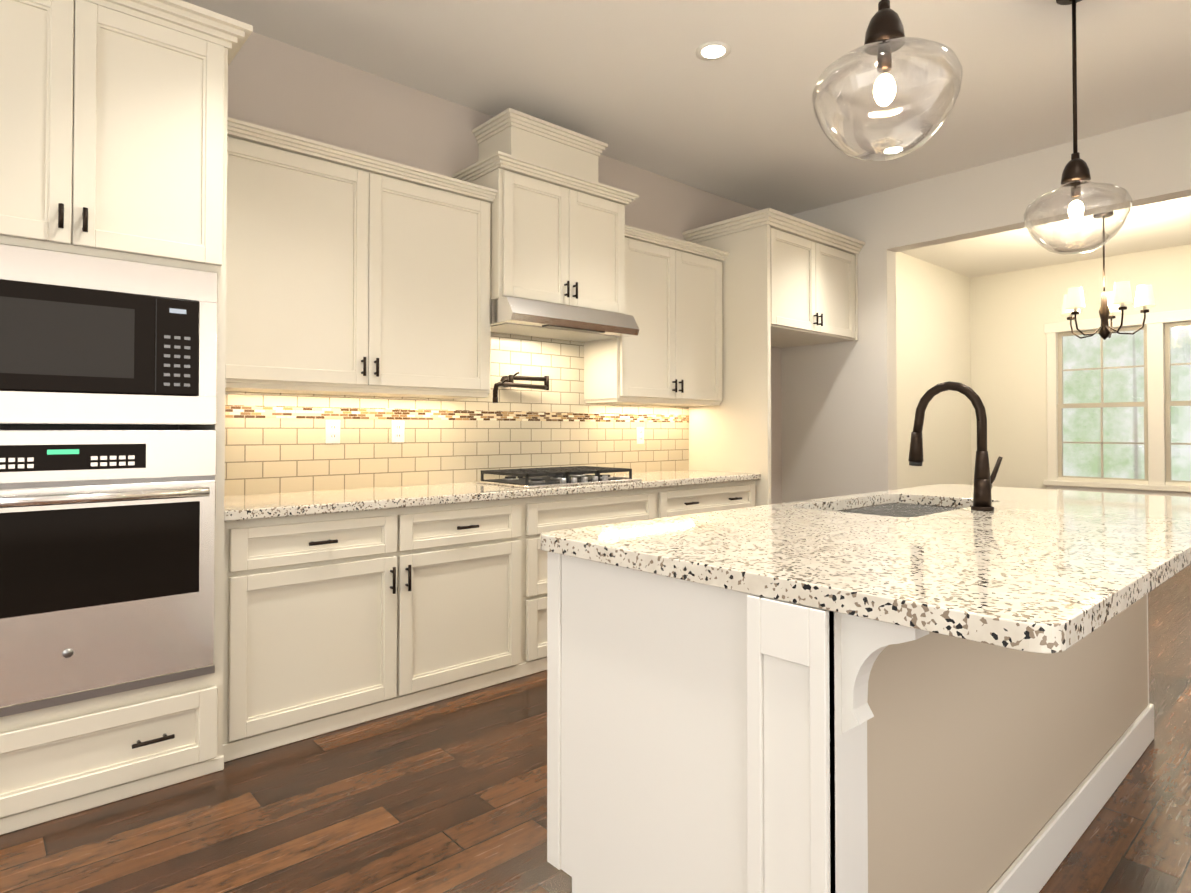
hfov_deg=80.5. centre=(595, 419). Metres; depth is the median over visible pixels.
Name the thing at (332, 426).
outlet
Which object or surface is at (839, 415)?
wall
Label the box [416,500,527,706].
base cabinet
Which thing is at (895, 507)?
sink
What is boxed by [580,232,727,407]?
upper cabinet
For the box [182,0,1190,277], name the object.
ceiling
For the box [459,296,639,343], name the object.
range hood
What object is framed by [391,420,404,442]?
outlet
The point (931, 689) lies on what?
kitchen island
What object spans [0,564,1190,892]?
floor
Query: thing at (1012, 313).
wall
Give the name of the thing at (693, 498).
base cabinet
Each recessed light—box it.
[696,41,730,60]
[880,145,905,153]
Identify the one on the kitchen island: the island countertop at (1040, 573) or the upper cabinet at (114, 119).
the island countertop at (1040, 573)
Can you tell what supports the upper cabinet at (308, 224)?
attached to the wall at (281, 86)
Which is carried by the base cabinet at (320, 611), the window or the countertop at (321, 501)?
the countertop at (321, 501)
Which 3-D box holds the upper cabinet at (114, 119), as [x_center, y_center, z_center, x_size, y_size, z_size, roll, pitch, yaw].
[-1.875,-0.949,2.474,0.864,0.825,0.682,1,-1,-42]
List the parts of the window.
window sashes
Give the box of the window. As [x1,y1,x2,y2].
[1044,309,1190,496]
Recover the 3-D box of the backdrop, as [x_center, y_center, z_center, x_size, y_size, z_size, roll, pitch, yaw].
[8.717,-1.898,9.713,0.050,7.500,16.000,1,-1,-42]
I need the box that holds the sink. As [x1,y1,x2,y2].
[833,497,960,516]
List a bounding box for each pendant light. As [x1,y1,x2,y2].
[812,0,962,160]
[1023,0,1132,254]
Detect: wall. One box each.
[227,32,781,503]
[781,111,1190,502]
[896,252,971,488]
[970,244,1190,488]
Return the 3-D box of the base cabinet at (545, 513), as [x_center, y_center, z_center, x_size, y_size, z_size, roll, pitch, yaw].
[-0.198,0.829,3.983,0.950,0.876,0.621,1,-1,-42]
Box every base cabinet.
[0,672,223,834]
[220,508,415,761]
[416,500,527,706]
[528,488,659,674]
[660,480,759,517]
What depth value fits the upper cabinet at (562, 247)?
3.86 m
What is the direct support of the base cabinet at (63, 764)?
on the floor
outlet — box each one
[325,419,340,443]
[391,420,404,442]
[636,427,644,443]
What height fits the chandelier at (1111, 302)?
1.070 m
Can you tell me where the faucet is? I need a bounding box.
[908,381,1004,508]
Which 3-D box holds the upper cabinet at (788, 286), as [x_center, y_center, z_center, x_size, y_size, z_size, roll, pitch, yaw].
[1.382,-0.969,5.368,1.178,0.691,0.697,1,-1,-42]
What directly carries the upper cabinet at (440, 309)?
attached to the wall at (281, 86)
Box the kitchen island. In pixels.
[541,545,1153,892]
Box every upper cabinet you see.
[0,0,231,275]
[224,124,387,395]
[360,164,495,399]
[456,156,631,327]
[476,116,603,187]
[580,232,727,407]
[688,220,859,347]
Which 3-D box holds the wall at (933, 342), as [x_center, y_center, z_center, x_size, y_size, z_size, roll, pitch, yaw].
[3.092,-0.200,7.251,3.590,3.030,0.150,1,-1,-42]
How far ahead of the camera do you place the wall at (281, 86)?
3.67 m
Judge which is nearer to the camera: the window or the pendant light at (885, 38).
the pendant light at (885, 38)
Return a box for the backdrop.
[1063,326,1190,480]
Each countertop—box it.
[224,468,759,523]
[541,484,1190,660]
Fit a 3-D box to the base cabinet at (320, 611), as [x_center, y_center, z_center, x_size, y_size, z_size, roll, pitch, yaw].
[-1.279,0.814,3.020,0.755,0.876,0.621,1,-1,-42]
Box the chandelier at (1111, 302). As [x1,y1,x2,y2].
[1061,211,1154,339]
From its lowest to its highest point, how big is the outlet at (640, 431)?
0.116 m
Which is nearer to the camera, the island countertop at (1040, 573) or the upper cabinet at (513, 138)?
the island countertop at (1040, 573)
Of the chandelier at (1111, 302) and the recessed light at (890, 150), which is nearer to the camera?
the recessed light at (890, 150)
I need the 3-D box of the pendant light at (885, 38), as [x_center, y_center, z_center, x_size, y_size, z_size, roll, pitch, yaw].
[0.771,-1.250,1.882,0.372,1.090,0.372,1,-1,-42]
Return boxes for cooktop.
[473,465,641,488]

